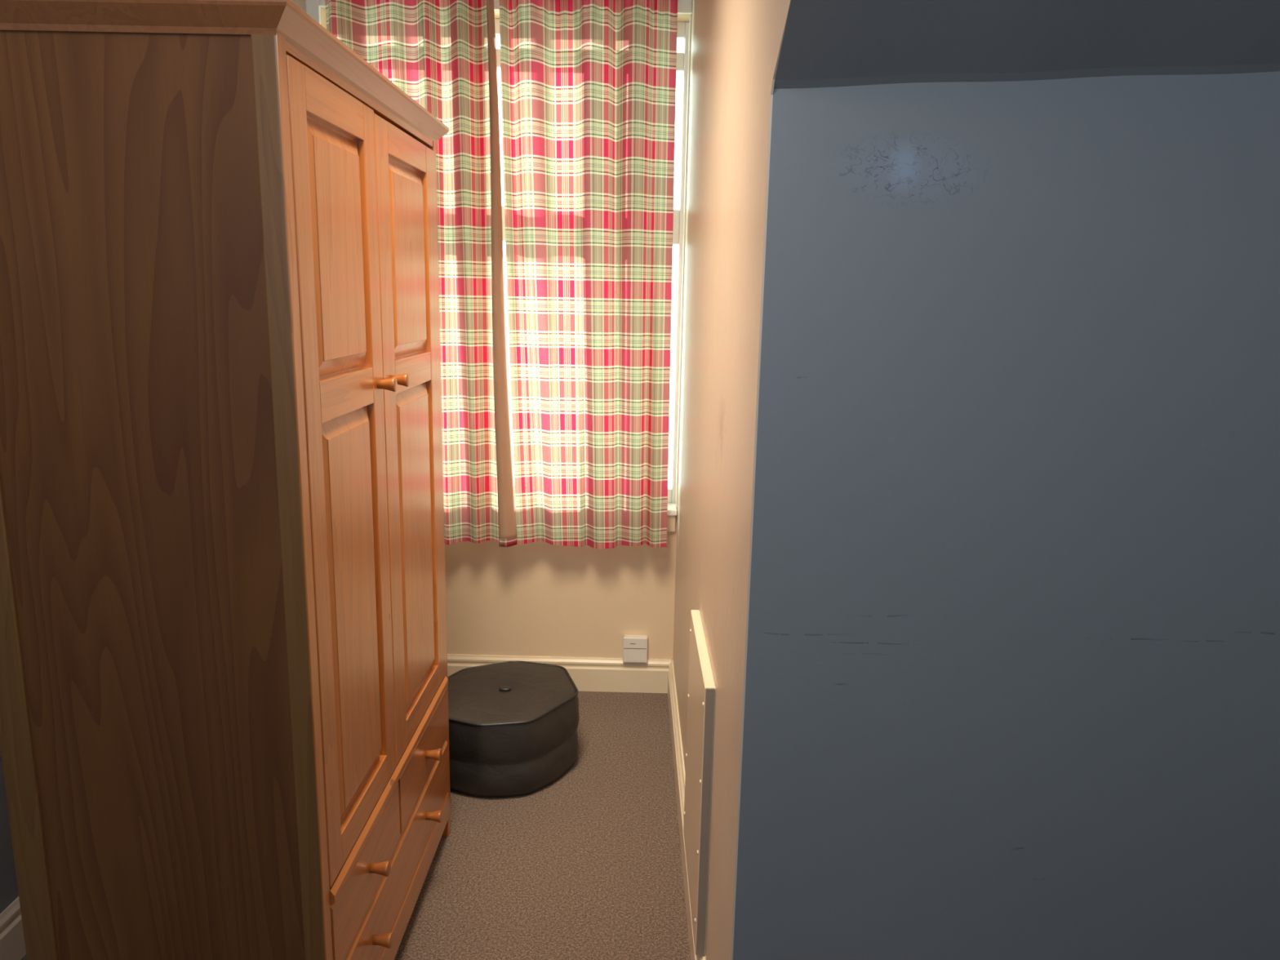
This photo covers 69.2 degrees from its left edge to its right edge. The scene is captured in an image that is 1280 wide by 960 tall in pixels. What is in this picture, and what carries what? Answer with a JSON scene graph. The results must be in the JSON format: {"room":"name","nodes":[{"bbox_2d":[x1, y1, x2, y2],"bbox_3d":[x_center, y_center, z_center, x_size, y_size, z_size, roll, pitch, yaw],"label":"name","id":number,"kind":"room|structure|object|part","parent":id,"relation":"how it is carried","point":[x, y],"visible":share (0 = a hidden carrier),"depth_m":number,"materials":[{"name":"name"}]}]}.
{"room":"bedroom","nodes":[
{"label":"bedroom","id":0,"kind":"room"},
{"bbox_2d":[0,750,18,913],"bbox_3d":[-1.442,-0.024,0.967,0.100,2.600,5.270,1,12,0],"label":"wall","id":1,"kind":"structure","parent":0,"point":[9,892],"depth_m":2.05,"materials":[{"name":"blue paint"}]},
{"bbox_2d":[0,896,26,959],"bbox_3d":[-1.410,1.203,1.140,0.018,0.130,4.920,1,12,0],"label":"baseboard","id":2,"kind":"structure","parent":1,"relation":"attached to","point":[12,945],"depth_m":2.06,"materials":[{"name":"beige paint"}]},
{"bbox_2d":[21,691,690,959],"bbox_3d":[0.279,1.339,1.223,3.600,0.100,5.270,1,12,0],"label":"floor","id":3,"kind":"structure","parent":0,"point":[586,864],"depth_m":2.47,"materials":[{"name":"brown carpet"}]},
{"bbox_2d":[0,0,450,959],"bbox_3d":[-0.756,0.160,1.946,0.555,1.879,1.028,1,12,0],"label":"wardrobe","id":4,"kind":"object","parent":3,"relation":"on","point":[224,720],"visible":1,"depth_m":1.48,"materials":[{"name":"brown wood"}]},
{"bbox_3d":[-1.014,0.262,1.490,0.052,1.850,0.030,1,12,0],"label":"corner post","id":5,"kind":"part","parent":4,"relation":"part of","materials":[{"name":"brown wood"}]},
{"bbox_3d":[-0.773,0.231,1.478,0.431,1.775,0.014,1,12,0],"label":"panel","id":6,"kind":"part","parent":4,"relation":"part of","materials":[{"name":"brown wood"}]},
{"bbox_3d":[-0.743,-0.741,1.763,0.543,0.041,1.028,1,12,0],"label":"cornice","id":7,"kind":"part","parent":4,"relation":"part of","materials":[{"name":"brown wood"}]},
{"bbox_3d":[-0.543,0.273,1.486,0.036,1.850,0.030,1,12,0],"label":"corner post","id":8,"kind":"part","parent":4,"relation":"part of","materials":[{"name":"brown wood"}]},
{"bbox_3d":[-0.512,-0.619,1.537,0.021,0.064,0.288,1,12,0],"label":"door rail","id":9,"kind":"part","parent":4,"relation":"part of","materials":[{"name":"brown wood"}]},
{"bbox_3d":[-0.520,-0.387,1.584,0.024,0.422,0.301,1,12,0],"label":"raised panel","id":10,"kind":"part","parent":4,"relation":"part of","materials":[{"name":"brown wood"}]},
{"bbox_3d":[-0.525,0.004,1.665,0.022,1.338,0.419,1,12,0],"label":"door","id":11,"kind":"part","parent":4,"relation":"part of","materials":[{"name":"brown wood"}]},
{"bbox_3d":[-0.522,-0.153,1.632,0.021,0.068,0.288,1,12,0],"label":"door rail","id":12,"kind":"part","parent":4,"relation":"part of","materials":[{"name":"brown wood"}]},
{"bbox_3d":[-0.533,0.240,1.712,0.024,0.746,0.301,1,12,0],"label":"raised panel","id":13,"kind":"part","parent":4,"relation":"part of","materials":[{"name":"brown wood"}]},
{"bbox_3d":[-0.512,-0.716,1.767,0.024,0.024,0.909,1,12,0],"label":"rail","id":14,"kind":"part","parent":4,"relation":"part of","materials":[{"name":"brown wood"}]},
{"bbox_3d":[-0.538,0.629,1.791,0.021,0.061,0.288,1,12,0],"label":"door rail","id":15,"kind":"part","parent":4,"relation":"part of","materials":[{"name":"brown wood"}]},
{"bbox_3d":[-0.764,0.756,1.823,0.469,0.144,0.424,1,12,0],"label":"drawer","id":16,"kind":"part","parent":4,"relation":"part of","materials":[{"name":"brown wood"}]},
{"bbox_3d":[-0.511,0.764,1.823,0.036,0.030,0.030,1,12,0],"label":"knob","id":17,"kind":"part","parent":4,"relation":"part of","materials":[{"name":"brown wood"}]},
{"bbox_3d":[-0.514,0.920,1.855,0.036,0.030,0.030,1,12,0],"label":"knob","id":18,"kind":"part","parent":4,"relation":"part of","materials":[{"name":"brown wood"}]},
{"bbox_3d":[-0.492,-0.186,1.802,0.034,0.028,0.028,1,12,0],"label":"knob","id":19,"kind":"part","parent":4,"relation":"part of","materials":[{"name":"brown wood"}]},
{"bbox_3d":[-0.539,0.628,2.041,0.039,0.028,0.909,1,12,0],"label":"rail","id":20,"kind":"part","parent":4,"relation":"part of","materials":[{"name":"brown wood"}]},
{"bbox_3d":[-0.544,0.790,2.074,0.024,0.010,0.909,1,12,0],"label":"drawer rail","id":21,"kind":"part","parent":4,"relation":"part of","materials":[{"name":"brown wood"}]},
{"bbox_3d":[-0.764,0.865,2.092,0.469,0.152,0.906,1,12,0],"label":"drawer","id":22,"kind":"part","parent":4,"relation":"part of","materials":[{"name":"brown wood"}]},
{"bbox_3d":[-0.490,-0.205,1.896,0.034,0.028,0.028,1,12,0],"label":"knob","id":23,"kind":"part","parent":4,"relation":"part of","materials":[{"name":"brown wood"}]},
{"bbox_3d":[-0.506,-0.709,1.986,0.021,0.060,0.316,1,12,0],"label":"door rail","id":24,"kind":"part","parent":4,"relation":"part of","materials":[{"name":"brown wood"}]},
{"bbox_3d":[-0.515,-0.478,2.033,0.024,0.422,0.329,1,12,0],"label":"raised panel","id":25,"kind":"part","parent":4,"relation":"part of","materials":[{"name":"brown wood"}]},
{"bbox_3d":[-0.520,-0.085,2.111,0.022,1.334,0.484,1,12,0],"label":"door","id":26,"kind":"part","parent":4,"relation":"part of","materials":[{"name":"brown wood"}]},
{"bbox_3d":[-0.516,-0.244,2.081,0.021,0.068,0.316,1,12,0],"label":"door rail","id":27,"kind":"part","parent":4,"relation":"part of","materials":[{"name":"brown wood"}]},
{"bbox_3d":[-0.546,0.985,2.113,0.028,0.080,0.909,1,12,0],"label":"rail","id":28,"kind":"part","parent":4,"relation":"part of","materials":[{"name":"brown wood"}]},
{"bbox_3d":[-0.528,0.148,2.161,0.024,0.746,0.329,1,12,0],"label":"raised panel","id":29,"kind":"part","parent":4,"relation":"part of","materials":[{"name":"brown wood"}]},
{"bbox_3d":[-0.533,0.538,2.240,0.021,0.061,0.316,1,12,0],"label":"door rail","id":30,"kind":"part","parent":4,"relation":"part of","materials":[{"name":"brown wood"}]},
{"bbox_3d":[-0.758,0.664,2.274,0.469,0.144,0.470,1,12,0],"label":"drawer","id":31,"kind":"part","parent":4,"relation":"part of","materials":[{"name":"brown wood"}]},
{"bbox_3d":[-0.505,0.672,2.271,0.036,0.030,0.030,1,12,0],"label":"knob","id":32,"kind":"part","parent":4,"relation":"part of","materials":[{"name":"brown wood"}]},
{"bbox_3d":[-0.509,0.831,2.293,0.036,0.030,0.030,1,12,0],"label":"knob","id":33,"kind":"part","parent":4,"relation":"part of","materials":[{"name":"brown wood"}]},
{"bbox_3d":[-0.531,0.085,2.410,0.036,1.850,0.028,1,12,0],"label":"corner post","id":34,"kind":"part","parent":4,"relation":"part of","materials":[{"name":"brown wood"}]},
{"bbox_2d":[447,660,579,797],"bbox_3d":[-0.439,0.785,2.963,0.489,0.256,0.488,1,12,0],"label":"pouffe","id":35,"kind":"object","parent":3,"relation":"on","point":[513,725],"visible":0.81,"depth_m":2.80,"materials":[{"name":"black leather"}]},
{"bbox_2d":[290,0,692,659],"bbox_3d":[0.338,-0.481,3.398,3.400,2.600,0.220,1,12,0],"label":"wall","id":36,"kind":"structure","parent":0,"point":[538,598],"depth_m":3.48,"materials":[{"name":"beige paint"}]},
{"bbox_2d":[305,0,692,532],"bbox_3d":[-0.484,-0.729,3.315,1.278,1.815,0.205,1,12,0],"label":"window","id":37,"kind":"structure","parent":36,"relation":"in","point":[313,6],"depth_m":3.27,"materials":[{"name":"white paint"}]},
{"bbox_2d":[324,0,516,546],"bbox_3d":[-0.726,-0.690,3.129,0.612,1.868,0.115,1,12,-1],"label":"curtain","id":38,"kind":"object","parent":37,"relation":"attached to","point":[442,54],"visible":0.54,"depth_m":3.08,"materials":[{"name":"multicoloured fabric"}]},
{"bbox_3d":[-0.484,-0.757,3.232,1.278,1.728,0.017,1,12,0],"label":"architrave","id":39,"kind":"part","parent":37,"relation":"part of","materials":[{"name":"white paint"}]},
{"bbox_3d":[-0.416,-0.918,3.333,1.114,0.120,0.072,1,12,0],"label":"meeting rail","id":40,"kind":"part","parent":37,"relation":"part of","materials":[{"name":"white paint"}]},
{"bbox_3d":[-0.460,-0.748,3.369,1.233,1.700,0.090,1,12,0],"label":"frame","id":41,"kind":"part","parent":37,"relation":"part of","materials":[{"name":"white paint"}]},
{"bbox_3d":[-0.490,0.095,3.437,1.251,0.022,0.115,1,12,0],"label":"sill","id":42,"kind":"part","parent":37,"relation":"part of","materials":[{"name":"white paint"}]},
{"bbox_2d":[447,653,671,693],"bbox_3d":[-0.633,0.731,3.536,1.513,0.130,0.018,1,12,0],"label":"baseboard","id":43,"kind":"structure","parent":36,"relation":"attached to","point":[588,673],"depth_m":3.52,"materials":[{"name":"beige paint"}]},
{"bbox_2d":[622,635,647,662],"bbox_3d":[-0.018,0.638,3.500,0.092,0.100,0.035,1,12,0],"label":"wall box","id":44,"kind":"object","parent":36,"relation":"attached to","point":[634,646],"visible":1,"depth_m":3.48,"materials":[{"name":"white plastic"}]},
{"bbox_3d":[-0.450,-1.627,2.998,1.220,0.028,0.127,1,12,0],"label":"rail","id":45,"kind":"object","parent":36,"relation":"attached to","visible":0},
{"bbox_2d":[499,0,677,549],"bbox_3d":[-0.176,-0.677,3.131,0.582,1.872,0.108,1,12,0],"label":"curtain","id":46,"kind":"object","parent":45,"relation":"hanging from","point":[588,86],"visible":1,"depth_m":3.12,"materials":[{"name":"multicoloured fabric"}]},
{"bbox_2d":[667,0,1279,959],"bbox_3d":[1.063,-0.083,1.520,1.908,2.600,3.603,1,12,0],"label":"wall","id":47,"kind":"structure","parent":0,"point":[1012,682],"depth_m":1.36,"materials":[{"name":"blue paint"}]},
{"bbox_2d":[683,609,715,955],"bbox_3d":[0.130,0.661,2.118,0.024,0.603,0.461,1,12,-1],"label":"panel","id":48,"kind":"object","parent":47,"relation":"attached to","point":[701,686],"visible":1,"depth_m":1.96,"materials":[{"name":"beige paint"}]}
]}

